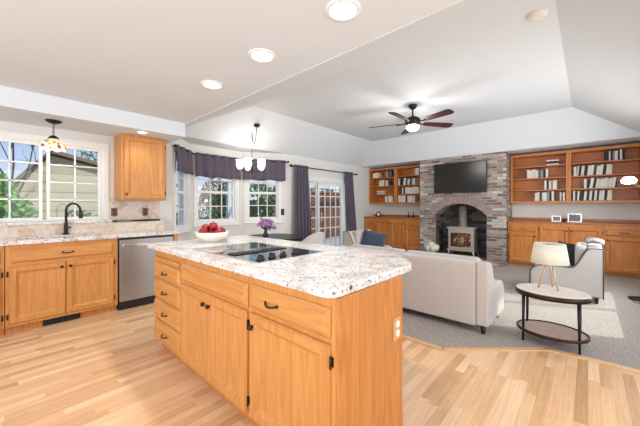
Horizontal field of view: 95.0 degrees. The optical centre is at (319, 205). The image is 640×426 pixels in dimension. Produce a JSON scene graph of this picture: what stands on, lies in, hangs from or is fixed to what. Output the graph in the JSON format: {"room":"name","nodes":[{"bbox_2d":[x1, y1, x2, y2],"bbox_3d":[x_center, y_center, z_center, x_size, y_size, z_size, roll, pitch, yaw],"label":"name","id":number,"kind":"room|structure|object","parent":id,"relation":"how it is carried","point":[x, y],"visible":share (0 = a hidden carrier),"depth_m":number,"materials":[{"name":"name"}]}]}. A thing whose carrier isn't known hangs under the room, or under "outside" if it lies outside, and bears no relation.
{"room":"open-plan kitchen","nodes":[
{"label":"open-plan kitchen","id":0,"kind":"room"},
{"bbox_2d":[0,121,171,229],"bbox_3d":[-3.932,0.015,3.021,0.140,2.450,4.550,0,0,42],"label":"wall","id":1,"kind":"structure","parent":0,"point":[165,205],"depth_m":4.03,"materials":[{"name":"grey paint"}]},
{"bbox_2d":[0,131,108,221],"bbox_3d":[-3.586,-0.297,3.385,0.158,1.095,1.865,0,0,42],"label":"window","id":2,"kind":"structure","parent":1,"relation":"in","point":[102,150],"depth_m":3.72,"materials":[{"name":"white paint"}]},
{"bbox_2d":[0,220,163,265],"bbox_3d":[-3.470,0.426,3.188,0.315,0.428,3.220,0,0,42],"label":"backsplash","id":3,"kind":"structure","parent":1,"relation":"attached to","point":[50,229],"depth_m":3.54,"materials":[{"name":"beige tile"}]},
{"bbox_2d":[0,219,111,225],"bbox_3d":[-3.677,0.195,2.947,0.335,0.033,2.585,0,0,42],"label":"window ledge","id":4,"kind":"object","parent":3,"relation":"on","point":[15,223],"visible":1,"depth_m":3.37,"materials":[{"name":"stone"}]},
{"bbox_2d":[110,218,159,221],"bbox_3d":[-2.612,0.198,4.115,0.330,0.026,0.573,0,0,42],"label":"ledge","id":5,"kind":"object","parent":3,"relation":"on","point":[143,219],"visible":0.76,"depth_m":4.01,"materials":[{"name":"black stone"}]},
{"bbox_2d":[111,208,117,215],"bbox_3d":[-2.855,0.085,4.068,0.010,0.118,0.075,0,0,42],"label":"outlet","id":6,"kind":"object","parent":1,"relation":"attached to","point":[114,211],"visible":1,"depth_m":4.07,"materials":[{"name":"brown plastic"}]},
{"bbox_2d":[109,197,159,218],"bbox_3d":[-2.691,0.033,4.264,0.012,0.305,0.660,0,0,42],"label":"backsplash","id":7,"kind":"structure","parent":1,"relation":"attached to","point":[127,209],"depth_m":4.24,"materials":[{"name":"beige tile"}]},
{"bbox_2d":[114,133,165,200],"bbox_3d":[-2.530,-0.520,4.147,0.407,0.876,0.555,0,0,42],"label":"upper cabinet","id":8,"kind":"object","parent":1,"relation":"attached to","point":[139,161],"visible":1,"depth_m":4.01,"materials":[{"name":"brown wood"}]},
{"bbox_2d":[142,208,147,215],"bbox_3d":[-2.595,0.085,4.352,0.010,0.118,0.075,0,0,42],"label":"outlet","id":9,"kind":"object","parent":1,"relation":"attached to","point":[144,210],"visible":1,"depth_m":4.35,"materials":[{"name":"brown plastic"}]},
{"bbox_2d":[0,86,184,143],"bbox_3d":[-3.646,-1.085,2.688,0.730,0.250,4.445,0,0,42],"label":"ceiling","id":10,"kind":"structure","parent":0,"point":[16,105],"depth_m":3.36,"materials":[{"name":"white paint"}]},
{"bbox_2d":[39,119,66,151],"bbox_3d":[-2.999,-0.793,3.299,0.232,0.333,0.232,0,0,42],"label":"pendant light","id":11,"kind":"object","parent":10,"relation":"hanging from","point":[52,142],"visible":1,"depth_m":3.26,"materials":[{"name":"white glass"}]},
{"bbox_2d":[172,139,189,240],"bbox_3d":[-2.431,0.015,5.002,0.140,2.450,0.707,0,0,-3],"label":"wall","id":12,"kind":"structure","parent":0,"point":[182,236],"depth_m":4.76,"materials":[{"name":"grey paint"}]},
{"bbox_2d":[174,152,191,232],"bbox_3d":[-2.411,-0.204,5.003,0.180,1.322,0.657,0,0,-3],"label":"window","id":13,"kind":"structure","parent":12,"relation":"attached to","point":[183,192],"depth_m":5.20,"materials":[{"name":"white paint"}]},
{"bbox_2d":[190,144,241,239],"bbox_3d":[-2.060,0.015,5.808,0.140,2.450,1.090,0,0,42],"label":"wall","id":14,"kind":"structure","parent":0,"point":[234,230],"depth_m":5.71,"materials":[{"name":"grey paint"}]},
{"bbox_2d":[193,159,239,226],"bbox_3d":[-2.052,-0.239,5.787,0.180,1.252,0.980,0,0,42],"label":"window","id":15,"kind":"structure","parent":14,"relation":"in","point":[234,220],"depth_m":5.81,"materials":[{"name":"white paint"}]},
{"bbox_2d":[173,144,288,162],"bbox_3d":[-1.685,-0.950,5.654,0.627,0.048,2.381,0,0,42],"label":"curtain rod","id":16,"kind":"object","parent":14,"relation":"attached to","point":[175,145],"visible":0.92,"depth_m":5.54,"materials":[{"name":"black metal"}]},
{"bbox_2d":[177,145,193,174],"bbox_3d":[-2.283,-0.764,4.969,0.056,0.432,0.618,0,0,-1],"label":"valance","id":17,"kind":"object","parent":16,"relation":"hanging from","point":[184,158],"visible":0.99,"depth_m":4.90,"materials":[{"name":"purple fabric"}]},
{"bbox_2d":[196,152,240,179],"bbox_3d":[-1.954,-0.754,5.692,0.057,0.452,0.937,0,0,42],"label":"valance","id":18,"kind":"object","parent":16,"relation":"hanging from","point":[208,166],"visible":0.95,"depth_m":5.63,"materials":[{"name":"purple fabric"}]},
{"bbox_2d":[243,159,285,180],"bbox_3d":[-1.167,-0.754,6.186,0.885,0.452,0.056,0,0,-15],"label":"valance","id":19,"kind":"object","parent":16,"relation":"hanging from","point":[276,171],"visible":0.73,"depth_m":6.20,"materials":[{"name":"purple fabric"}]},
{"bbox_2d":[242,152,285,234],"bbox_3d":[-1.211,0.015,6.349,0.926,2.450,0.140,0,0,-15],"label":"wall","id":20,"kind":"structure","parent":0,"point":[247,228],"depth_m":6.29,"materials":[{"name":"grey paint"}]},
{"bbox_2d":[243,179,281,223],"bbox_3d":[-1.235,-0.249,6.322,0.816,1.232,0.180,0,0,-15],"label":"window","id":21,"kind":"structure","parent":20,"relation":"in","point":[247,219],"depth_m":6.30,"materials":[{"name":"white paint"}]},
{"bbox_2d":[0,303,639,425],"bbox_3d":[0.933,1.300,2.738,8.720,0.120,10.700,0,0,42],"label":"floor","id":22,"kind":"structure","parent":0,"point":[111,368],"depth_m":2.05,"materials":[{"name":"brown wood"}]},
{"bbox_2d":[0,246,3,335],"bbox_3d":[-3.474,0.809,2.676,0.650,0.862,0.800,0,0,42],"label":"base cabinet","id":23,"kind":"object","parent":22,"relation":"on","point":[1,247],"visible":0.93,"depth_m":2.78,"materials":[{"name":"brown wood"}]},
{"bbox_2d":[4,238,117,334],"bbox_3d":[-2.896,0.809,3.309,0.650,0.862,0.905,0,0,42],"label":"base cabinet","id":24,"kind":"object","parent":22,"relation":"on","point":[43,281],"visible":0.99,"depth_m":3.06,"materials":[{"name":"brown wood"}]},
{"bbox_2d":[43,313,79,325],"bbox_3d":[-2.746,1.203,3.122,0.016,0.062,0.300,0,0,42],"label":"floor register","id":25,"kind":"object","parent":24,"relation":"attached to","point":[77,315],"visible":0.97,"depth_m":3.11,"materials":[{"name":"black metal"}]},
{"bbox_2d":[0,229,179,245],"bbox_3d":[-3.161,0.355,2.922,0.500,0.041,3.245,0,0,42],"label":"countertop","id":26,"kind":"structure","parent":24,"relation":"on","point":[8,241],"depth_m":3.30,"materials":[{"name":"stone"}]},
{"bbox_2d":[63,202,82,234],"bbox_3d":[-2.908,0.146,3.481,0.204,0.377,0.137,0,0,-9],"label":"faucet","id":27,"kind":"object","parent":26,"relation":"on","point":[66,227],"visible":1,"depth_m":3.43,"materials":[{"name":"black metal"}]},
{"bbox_2d":[117,234,172,310],"bbox_3d":[-2.367,0.812,3.872,0.630,0.855,0.618,0,0,42],"label":"dishwasher","id":28,"kind":"object","parent":22,"relation":"on","point":[136,277],"visible":0.59,"depth_m":3.59,"materials":[{"name":"silver metal"}]},
{"bbox_2d":[154,251,188,367],"bbox_3d":[-1.068,0.807,2.570,0.555,0.865,0.600,0,0,42],"label":"base cabinet","id":29,"kind":"object","parent":22,"relation":"on","point":[167,267],"visible":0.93,"depth_m":2.34,"materials":[{"name":"brown wood"}]},
{"bbox_2d":[147,235,411,297],"bbox_3d":[-0.415,0.355,2.273,2.190,0.040,1.025,0,0,42],"label":"countertop","id":30,"kind":"structure","parent":29,"relation":"on","point":[337,272],"depth_m":1.65,"materials":[{"name":"stone"}]},
{"bbox_2d":[195,231,228,242],"bbox_3d":[-1.011,0.288,2.747,0.304,0.094,0.304,0,0,42],"label":"fruit bowl","id":31,"kind":"object","parent":30,"relation":"on","point":[207,237],"visible":0.93,"depth_m":2.64,"materials":[{"name":"beige ceramic"}]},
{"bbox_2d":[198,228,207,232],"bbox_3d":[-1.069,0.233,2.685,0.083,0.083,0.083,0,0,43],"label":"apple","id":32,"kind":"object","parent":31,"relation":"in","point":[202,230],"visible":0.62,"depth_m":2.66,"materials":[{"name":"red plant"}]},
{"bbox_2d":[214,227,223,232],"bbox_3d":[-0.934,0.235,2.705,0.083,0.084,0.083,0,0,-37],"label":"apple","id":33,"kind":"object","parent":31,"relation":"in","point":[218,230],"visible":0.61,"depth_m":2.68,"materials":[{"name":"red plant"}]},
{"bbox_3d":[-1.012,0.239,2.748,0.084,0.080,0.084,-8,-8,-29],"label":"apple","id":34,"kind":"object","parent":31,"relation":"in","visible":0},
{"bbox_2d":[209,221,217,229],"bbox_3d":[-0.992,0.177,2.723,0.084,0.080,0.084,1,1,24],"label":"apple","id":35,"kind":"object","parent":34,"relation":"on","point":[213,225],"visible":0.97,"depth_m":2.69,"materials":[{"name":"red plant"}]},
{"bbox_3d":[-1.085,0.232,2.789,0.084,0.080,0.084,19,13,41],"label":"apple","id":36,"kind":"object","parent":31,"relation":"in","visible":0},
{"bbox_2d":[201,224,208,229],"bbox_3d":[-1.075,0.204,2.752,0.082,0.082,0.083,0,0,41],"label":"apple","id":37,"kind":"object","parent":36,"relation":"on","point":[206,226],"visible":0.55,"depth_m":2.72,"materials":[{"name":"red plant"}]},
{"bbox_2d":[192,242,323,263],"bbox_3d":[-0.478,0.316,2.185,0.855,0.038,0.580,0,0,42],"label":"cooktop","id":38,"kind":"object","parent":30,"relation":"in","point":[252,252],"visible":1,"depth_m":2.08,"materials":[{"name":"black glass"}]},
{"bbox_2d":[228,247,285,255],"bbox_3d":[-0.446,0.325,2.135,0.090,0.009,0.450,0,0,42],"label":"downdraft vent","id":39,"kind":"object","parent":38,"relation":"attached to","point":[273,248],"depth_m":2.09,"materials":[{"name":"black metal"}]},
{"bbox_2d":[172,234,177,240],"bbox_3d":[-2.163,0.809,4.147,0.600,0.862,0.050,0,0,42],"label":"base cabinet","id":40,"kind":"object","parent":22,"relation":"on","point":[175,236],"visible":0.17,"depth_m":3.94,"materials":[{"name":"brown wood"}]},
{"bbox_2d":[180,258,257,425],"bbox_3d":[-0.537,0.807,2.085,0.887,0.865,0.597,0,0,42],"label":"base cabinet","id":41,"kind":"object","parent":22,"relation":"on","point":[215,303],"visible":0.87,"depth_m":1.83,"materials":[{"name":"brown wood"}]},
{"bbox_2d":[248,234,303,240],"bbox_3d":[-0.756,0.865,4.730,1.000,0.750,1.000,0,0,36],"label":"dining table","id":42,"kind":"object","parent":22,"relation":"on","point":[291,237],"visible":0.3,"depth_m":4.71,"materials":[{"name":"black"}]},
{"bbox_2d":[256,217,276,236],"bbox_3d":[-0.863,0.324,4.679,0.293,0.332,0.368,0,0,14],"label":"flower vase","id":43,"kind":"object","parent":42,"relation":"on","point":[264,223],"visible":1,"depth_m":4.64,"materials":[{"name":"purple plant"}]},
{"bbox_2d":[302,232,324,244],"bbox_3d":[-0.208,0.810,4.443,0.556,0.861,0.574,0,0,37],"label":"dining chair","id":44,"kind":"object","parent":22,"relation":"on","point":[318,237],"visible":0.27,"depth_m":4.22,"materials":[{"name":"grey fabric"}]},
{"bbox_2d":[248,275,401,425],"bbox_3d":[0.018,0.807,1.576,0.618,0.865,0.600,0,0,42],"label":"base cabinet","id":45,"kind":"object","parent":22,"relation":"on","point":[315,360],"visible":0.97,"depth_m":1.36,"materials":[{"name":"brown wood"}]},
{"bbox_2d":[393,315,400,341],"bbox_3d":[0.404,0.640,1.534,0.010,0.118,0.075,0,0,42],"label":"outlet","id":46,"kind":"object","parent":45,"relation":"attached to","point":[396,321],"visible":1,"depth_m":1.53,"materials":[{"name":"brown"}]},
{"bbox_2d":[402,263,639,369],"bbox_3d":[2.857,1.234,4.434,7.970,0.012,5.200,0,0,42],"label":"carpet","id":47,"kind":"structure","parent":22,"relation":"on","point":[612,324],"depth_m":3.01,"materials":[{"name":"grey carpet"}]},
{"bbox_2d":[343,229,391,247],"bbox_3d":[0.985,0.858,5.862,0.752,0.740,0.752,0,0,42],"label":"armchair","id":48,"kind":"object","parent":47,"relation":"on","point":[350,237],"visible":0.27,"depth_m":5.78,"materials":[{"name":"grey fabric"}]},
{"bbox_2d":[354,229,370,244],"bbox_3d":[0.867,0.677,5.970,0.120,0.380,0.508,0,0,42],"label":"cushion","id":49,"kind":"object","parent":48,"relation":"on","point":[358,234],"depth_m":5.79,"materials":[{"name":"grey fabric"}]},
{"bbox_2d":[361,229,385,246],"bbox_3d":[1.052,0.710,5.787,0.544,0.503,0.205,0,0,2],"label":"pillow","id":50,"kind":"object","parent":48,"relation":"on","point":[370,238],"visible":0.7,"depth_m":5.74,"materials":[{"name":"blue fabric"}]},
{"bbox_2d":[364,218,376,232],"bbox_3d":[1.633,0.785,8.667,0.430,0.885,0.595,0,0,42],"label":"base cabinet","id":51,"kind":"object","parent":47,"relation":"on","point":[369,223],"visible":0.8,"depth_m":8.46,"materials":[{"name":"orange wood"}]},
{"bbox_2d":[377,218,404,249],"bbox_3d":[2.105,0.785,8.238,0.843,0.885,0.592,0,0,42],"label":"base cabinet","id":52,"kind":"object","parent":47,"relation":"on","point":[394,229],"visible":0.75,"depth_m":7.99,"materials":[{"name":"orange wood"}]},
{"bbox_2d":[364,214,419,218],"bbox_3d":[2.124,0.298,8.239,1.746,0.087,0.566,0,0,42],"label":"countertop","id":53,"kind":"structure","parent":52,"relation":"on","point":[382,215],"depth_m":8.29,"materials":[{"name":"brown wood"}]},
{"bbox_2d":[405,219,419,250],"bbox_3d":[2.585,0.785,7.796,0.458,0.885,0.595,0,0,42],"label":"base cabinet","id":54,"kind":"object","parent":47,"relation":"on","point":[412,226],"visible":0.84,"depth_m":7.62,"materials":[{"name":"orange wood"}]},
{"bbox_2d":[339,244,503,333],"bbox_3d":[1.127,0.875,3.618,1.850,0.705,0.700,0,0,42],"label":"sofa","id":55,"kind":"object","parent":47,"relation":"on","point":[460,288],"visible":0.64,"depth_m":3.00,"materials":[{"name":"white fabric"}]},
{"bbox_2d":[351,244,405,252],"bbox_3d":[0.732,0.695,3.789,0.803,0.345,0.120,0,0,42],"label":"cushion","id":56,"kind":"object","parent":55,"relation":"on","point":[353,245],"depth_m":3.71,"materials":[{"name":"white fabric"}]},
{"bbox_2d":[406,250,480,261],"bbox_3d":[1.333,0.695,3.239,0.803,0.345,0.120,0,0,42],"label":"cushion","id":57,"kind":"object","parent":55,"relation":"on","point":[478,259],"depth_m":3.17,"materials":[{"name":"white fabric"}]},
{"bbox_2d":[420,151,511,266],"bbox_3d":[3.338,0.051,6.878,1.873,2.378,0.936,0,0,42],"label":"fireplace","id":58,"kind":"object","parent":47,"relation":"on","point":[491,210],"visible":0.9,"depth_m":6.79,"materials":[{"name":"grey brick"}]},
{"bbox_2d":[424,242,439,251],"bbox_3d":[2.651,1.015,6.974,0.371,0.349,0.272,0,0,42],"label":"flower vase","id":59,"kind":"object","parent":58,"relation":"on","point":[431,246],"visible":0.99,"depth_m":6.89,"materials":[{"name":"white plant"}]},
{"bbox_2d":[434,160,486,193],"bbox_3d":[3.179,-0.645,6.683,1.130,0.690,0.087,0,0,42],"label":"television","id":60,"kind":"object","parent":58,"relation":"attached to","point":[470,176],"visible":1,"depth_m":6.61,"materials":[{"name":"black"}]},
{"bbox_2d":[446,206,479,256],"bbox_3d":[3.379,0.593,6.939,0.658,1.207,0.458,0,0,42],"label":"stove","id":61,"kind":"object","parent":58,"relation":"on","point":[462,237],"visible":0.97,"depth_m":6.85,"materials":[{"name":"grey metal"}]},
{"bbox_2d":[508,222,537,265],"bbox_3d":[4.330,0.785,6.200,0.510,0.885,0.595,0,0,42],"label":"base cabinet","id":62,"kind":"object","parent":47,"relation":"on","point":[521,236],"visible":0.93,"depth_m":6.03,"materials":[{"name":"orange wood"}]},
{"bbox_2d":[515,283,591,354],"bbox_3d":[2.087,0.994,2.645,0.544,0.467,0.450,0,0,42],"label":"side table","id":63,"kind":"object","parent":47,"relation":"on","point":[548,330],"visible":0.98,"depth_m":2.59,"materials":[{"name":"stone"}]},
{"bbox_2d":[530,242,569,290],"bbox_3d":[2.115,0.554,2.700,0.290,0.417,0.290,0,0,42],"label":"table lamp","id":64,"kind":"object","parent":63,"relation":"on","point":[552,254],"visible":1,"depth_m":2.62,"materials":[{"name":"beige fabric"}]},
{"bbox_2d":[518,320,588,340],"bbox_3d":[2.087,1.127,2.645,0.504,0.012,0.410,0,0,42],"label":"shelf","id":65,"kind":"object","parent":63,"relation":"attached to","point":[548,330],"depth_m":2.63,"materials":[{"name":"brown wood"}]},
{"bbox_2d":[529,242,603,303],"bbox_3d":[3.448,0.870,4.110,0.752,0.715,0.732,0,0,42],"label":"armchair","id":66,"kind":"object","parent":47,"relation":"on","point":[587,274],"visible":0.81,"depth_m":3.74,"materials":[{"name":"grey fabric"}]},
{"bbox_2d":[558,241,575,265],"bbox_3d":[3.470,0.695,4.090,0.167,0.374,0.400,0,0,14],"label":"pillow","id":67,"kind":"object","parent":66,"relation":"on","point":[570,247],"visible":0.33,"depth_m":3.94,"materials":[{"name":"black fabric"}]},
{"bbox_2d":[575,242,586,263],"bbox_3d":[3.566,0.690,4.002,0.120,0.355,0.488,0,0,42],"label":"cushion","id":68,"kind":"object","parent":66,"relation":"on","point":[580,247],"depth_m":3.85,"materials":[{"name":"grey fabric"}]},
{"bbox_2d":[585,238,604,244],"bbox_3d":[3.646,0.463,3.890,0.190,0.070,0.358,0,0,42],"label":"throw blanket","id":69,"kind":"object","parent":66,"relation":"on","point":[587,240],"visible":1,"depth_m":3.80,"materials":[{"name":"white fabric"}]},
{"bbox_2d":[538,223,603,248],"bbox_3d":[4.867,0.785,5.712,0.938,0.885,0.592,0,0,42],"label":"base cabinet","id":70,"kind":"object","parent":47,"relation":"on","point":[566,233],"visible":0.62,"depth_m":5.52,"materials":[{"name":"orange wood"}]},
{"bbox_2d":[508,217,639,225],"bbox_3d":[4.874,0.298,5.724,1.966,0.087,0.566,0,0,42],"label":"countertop","id":71,"kind":"structure","parent":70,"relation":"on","point":[515,219],"depth_m":5.57,"materials":[{"name":"brown wood"}]},
{"bbox_2d":[552,216,560,221],"bbox_3d":[4.663,0.249,5.784,0.150,0.120,0.070,0,0,34],"label":"photo frame","id":72,"kind":"object","parent":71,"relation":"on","point":[554,218],"visible":1,"depth_m":5.76,"materials":[{"name":"silver metal"}]},
{"bbox_2d":[567,213,581,221],"bbox_3d":[4.867,0.227,5.597,0.070,0.165,0.210,0,0,-42],"label":"photo frame","id":73,"kind":"object","parent":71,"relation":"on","point":[570,217],"visible":0.93,"depth_m":5.58,"materials":[{"name":"silver metal"}]},
{"bbox_2d":[569,215,579,220],"bbox_3d":[4.848,0.227,5.580,0.004,0.121,0.166,0,0,-42],"label":"picture","id":74,"kind":"object","parent":73,"relation":"attached to","point":[571,217],"depth_m":5.58},
{"bbox_2d":[604,225,639,278],"bbox_3d":[5.400,0.785,5.221,0.508,0.885,0.595,0,0,42],"label":"base cabinet","id":75,"kind":"object","parent":47,"relation":"on","point":[622,243],"visible":0.94,"depth_m":5.05,"materials":[{"name":"orange wood"}]},
{"bbox_2d":[621,176,639,301],"bbox_3d":[4.183,0.415,3.850,0.323,1.625,0.268,0,0,42],"label":"floor lamp","id":76,"kind":"object","parent":47,"relation":"on","point":[625,180],"visible":1,"depth_m":3.89,"materials":[{"name":"black"}]},
{"bbox_2d":[402,334,639,373],"bbox_3d":[1.676,1.234,3.143,7.971,0.012,1.800,0,0,42],"label":"trim","id":77,"kind":"structure","parent":22,"relation":"on","point":[403,336],"depth_m":2.50,"materials":[{"name":"brown wood"}]},
{"bbox_2d":[0,0,639,166],"bbox_3d":[0.684,-1.449,2.356,8.570,0.618,9.800,0,0,42],"label":"ceiling","id":78,"kind":"structure","parent":0,"point":[571,75],"depth_m":2.99,"materials":[{"name":"white paint"}]},
{"bbox_2d":[200,80,223,89],"bbox_3d":[-1.023,-1.145,2.779,0.210,0.010,0.210,0,0,42],"label":"recessed light","id":79,"kind":"object","parent":78,"relation":"in","point":[209,84],"visible":1,"depth_m":2.76,"materials":[{"name":"white paint"}]},
{"bbox_2d":[236,124,264,173],"bbox_3d":[-1.250,-1.042,5.437,0.557,0.894,0.541,0,0,42],"label":"chandelier","id":80,"kind":"object","parent":78,"relation":"hanging from","point":[248,163],"visible":1,"depth_m":5.32,"materials":[{"name":"white glass"}]},
{"bbox_2d":[248,48,275,62],"bbox_3d":[-0.443,-1.145,2.242,0.210,0.010,0.210,0,0,42],"label":"recessed light","id":81,"kind":"object","parent":78,"relation":"in","point":[260,55],"visible":1,"depth_m":2.23,"materials":[{"name":"white paint"}]},
{"bbox_2d":[325,0,360,21],"bbox_3d":[0.136,-1.145,1.719,0.210,0.010,0.210,0,0,42],"label":"recessed light","id":82,"kind":"object","parent":78,"relation":"in","point":[335,10],"visible":1,"depth_m":1.72,"materials":[{"name":"white paint"}]},
{"bbox_2d":[369,104,453,134],"bbox_3d":[1.535,-1.490,4.918,1.448,0.440,1.389,0,0,42],"label":"ceiling fan","id":83,"kind":"object","parent":78,"relation":"hanging from","point":[412,122],"visible":1,"depth_m":4.88,"materials":[{"name":"brown wood"}]},
{"bbox_2d":[528,9,547,21],"bbox_3d":[1.943,-1.692,2.614,0.150,0.036,0.150,0,0,42],"label":"smoke detector","id":84,"kind":"object","parent":78,"relation":"attached to","point":[540,14],"visible":1,"depth_m":2.58,"materials":[{"name":"white plastic"}]},
{"bbox_2d":[286,154,373,233],"bbox_3d":[0.411,0.015,7.769,0.140,2.450,3.580,0,0,42],"label":"wall","id":85,"kind":"structure","parent":0,"point":[363,208],"depth_m":7.54,"materials":[{"name":"grey paint"}]},
{"bbox_2d":[289,164,357,174],"bbox_3d":[0.170,-0.885,7.312,0.117,0.058,2.518,0,0,42],"label":"curtain rod","id":86,"kind":"object","parent":85,"relation":"attached to","point":[290,165],"visible":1,"depth_m":7.08,"materials":[{"name":"black metal"}]},
{"bbox_2d":[295,164,311,241],"bbox_3d":[-0.376,0.151,6.637,0.100,2.142,0.574,0,0,42],"label":"curtain","id":87,"kind":"object","parent":86,"relation":"hanging from","point":[302,196],"visible":0.72,"depth_m":6.60,"materials":[{"name":"purple fabric"}]},
{"bbox_2d":[345,171,356,230],"bbox_3d":[0.856,0.151,7.983,0.100,2.142,0.544,0,0,42],"label":"curtain","id":88,"kind":"object","parent":86,"relation":"hanging from","point":[352,226],"visible":0.7,"depth_m":7.95,"materials":[{"name":"purple fabric"}]},
{"bbox_2d":[309,177,345,245],"bbox_3d":[0.108,0.275,7.409,0.178,1.930,1.640,0,0,42],"label":"door","id":89,"kind":"structure","parent":85,"relation":"in","point":[317,182],"depth_m":7.58,"materials":[{"name":"white paint"}]},
{"bbox_2d":[363,136,639,168],"bbox_3d":[3.524,-1.180,6.927,5.590,0.080,0.820,0,0,42],"label":"ledge","id":90,"kind":"object","parent":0,"point":[631,140],"visible":0.44,"depth_m":5.81,"materials":[{"name":"white paint"}]},
{"bbox_2d":[374,143,639,219],"bbox_3d":[3.781,-0.035,7.208,5.890,2.550,0.140,0,0,42],"label":"wall","id":91,"kind":"structure","parent":0,"point":[613,211],"depth_m":6.03,"materials":[{"name":"grey paint"}]},
{"bbox_2d":[369,165,419,203],"bbox_3d":[2.214,-0.575,8.340,1.741,1.030,0.297,0,0,42],"label":"bookcase","id":92,"kind":"object","parent":91,"relation":"attached to","point":[395,189],"visible":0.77,"depth_m":8.40,"materials":[{"name":"orange wood"}]},
{"bbox_2d":[510,143,639,202],"bbox_3d":[4.967,-0.575,5.822,1.961,1.030,0.297,0,0,42],"label":"bookcase","id":93,"kind":"object","parent":91,"relation":"attached to","point":[522,190],"visible":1,"depth_m":5.80,"materials":[{"name":"orange wood"}]},
{"bbox_2d":[581,166,584,175],"bbox_3d":[5.090,-0.678,5.674,0.062,0.194,0.135,0,0,42],"label":"book","id":94,"kind":"object","parent":93,"relation":"on","point":[583,167],"visible":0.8,"depth_m":5.63,"materials":[{"name":"white paper"}]},
{"bbox_2d":[599,164,603,174],"bbox_3d":[5.285,-0.677,5.504,0.058,0.193,0.152,0,0,42],"label":"book","id":95,"kind":"object","parent":93,"relation":"on","point":[601,165],"visible":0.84,"depth_m":5.45,"materials":[{"name":"white paper"}]},
{"bbox_2d":[602,165,606,174],"bbox_3d":[5.311,-0.667,5.469,0.059,0.172,0.157,0,0,42],"label":"book","id":96,"kind":"object","parent":93,"relation":"on","point":[604,166],"visible":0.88,"depth_m":5.41,"materials":[{"name":"black paper"}]},
{"bbox_2d":[608,178,612,187],"bbox_3d":[5.374,-0.424,5.424,0.064,0.177,0.152,0,0,42],"label":"book","id":97,"kind":"object","parent":93,"relation":"on","point":[611,179],"visible":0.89,"depth_m":5.37,"materials":[{"name":"white paper"}]},
{"bbox_2d":[611,177,616,187],"bbox_3d":[5.391,-0.430,5.377,0.066,0.189,0.130,0,0,42],"label":"book","id":98,"kind":"object","parent":93,"relation":"on","point":[614,178],"visible":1,"depth_m":5.33,"materials":[{"name":"white paper"}]},
{"bbox_2d":[622,149,624,159],"bbox_3d":[5.497,-0.922,5.313,0.032,0.183,0.162,0,0,42],"label":"book","id":99,"kind":"object","parent":93,"relation":"on","point":[623,150],"visible":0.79,"depth_m":5.25,"materials":[{"name":"black paper"}]},
{"label":"outside","id":100,"kind":"structure","parent":0,"visible":0},
{"bbox_3d":[-13.457,1.690,19.084,34.380,0.200,70.000,0,0,42],"label":"lawn","id":101,"kind":"structure","parent":100,"visible":0},
{"bbox_2d":[0,172,42,219],"bbox_3d":[-6.126,0.375,5.055,2.074,2.442,1.272,0,0,-39],"label":"shrub","id":102,"kind":"object","parent":101,"relation":"on","point":[18,207],"visible":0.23,"depth_m":5.35,"materials":[{"name":"green plant"}]},
{"bbox_2d":[0,143,59,195],"bbox_3d":[-7.422,-1.097,6.977,3.195,5.380,3.712,0,0,13],"label":"tree","id":103,"kind":"object","parent":101,"relation":"on","point":[27,173],"visible":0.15,"depth_m":7.34,"materials":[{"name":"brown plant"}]},
{"bbox_2d":[62,210,93,216],"bbox_3d":[-5.449,0.838,7.092,1.230,1.519,1.633,0,0,42],"label":"shrub","id":104,"kind":"object","parent":101,"relation":"on","point":[88,214],"visible":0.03,"depth_m":6.84,"materials":[{"name":"green plant"}]},
{"bbox_2d":[76,150,96,160],"bbox_3d":[-12.550,-1.164,18.711,3.288,5.511,4.725,0,0,42],"label":"tree","id":105,"kind":"object","parent":101,"relation":"on","point":[83,152],"visible":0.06,"depth_m":17.33,"materials":[{"name":"green plant"}]},
{"bbox_2d":[13,150,177,219],"bbox_3d":[-8.559,-0.055,11.000,3.920,3.290,4.720,0,0,42],"label":"house","id":106,"kind":"structure","parent":101,"relation":"on","point":[30,190],"depth_m":9.07,"materials":[{"name":"beige"}]},
{"bbox_2d":[198,179,254,219],"bbox_3d":[-4.432,0.037,13.812,2.931,3.112,2.277,0,0,-10],"label":"tree","id":107,"kind":"object","parent":101,"relation":"on","point":[203,197],"visible":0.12,"depth_m":13.11,"materials":[{"name":"green plant"}]},
{"bbox_2d":[204,183,275,218],"bbox_3d":[-2.740,0.155,10.909,2.933,2.878,2.242,0,0,-37],"label":"tree","id":108,"kind":"object","parent":101,"relation":"on","point":[253,210],"visible":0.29,"depth_m":10.48,"materials":[{"name":"green plant"}]},
{"bbox_2d":[264,186,275,215],"bbox_3d":[-1.319,0.105,14.240,2.349,2.976,2.880,0,0,42],"label":"tree","id":109,"kind":"object","parent":101,"relation":"on","point":[274,187],"visible":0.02,"depth_m":13.79,"materials":[{"name":"green plant"}]},
{"bbox_2d":[211,178,338,218],"bbox_3d":[0.338,0.165,10.126,3.030,2.850,7.400,0,0,42],"label":"pergola","id":110,"kind":"object","parent":101,"relation":"on","point":[228,184],"visible":0.1,"depth_m":8.50,"materials":[{"name":"white paint"}]},
{"bbox_2d":[311,188,333,191],"bbox_3d":[-0.249,-0.054,17.813,2.924,3.294,2.247,0,0,-37],"label":"tree","id":111,"kind":"object","parent":101,"relation":"on","point":[332,190],"visible":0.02,"depth_m":17.29,"materials":[{"name":"green plant"}]},
{"bbox_2d":[311,191,338,238],"bbox_3d":[1.552,0.499,13.733,7.500,2.238,0.122,0,0,-42],"label":"lattice fence","id":112,"kind":"object","parent":101,"relation":"on","point":[327,199],"visible":0.07,"depth_m":12.66,"materials":[{"name":"red wood"}]},
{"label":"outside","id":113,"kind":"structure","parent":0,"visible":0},
{"bbox_2d":[325,237,338,245],"bbox_3d":[0.436,1.445,9.833,2.570,0.290,5.900,0,0,42],"label":"patio","id":114,"kind":"structure","parent":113,"point":[327,241],"depth_m":10.73,"materials":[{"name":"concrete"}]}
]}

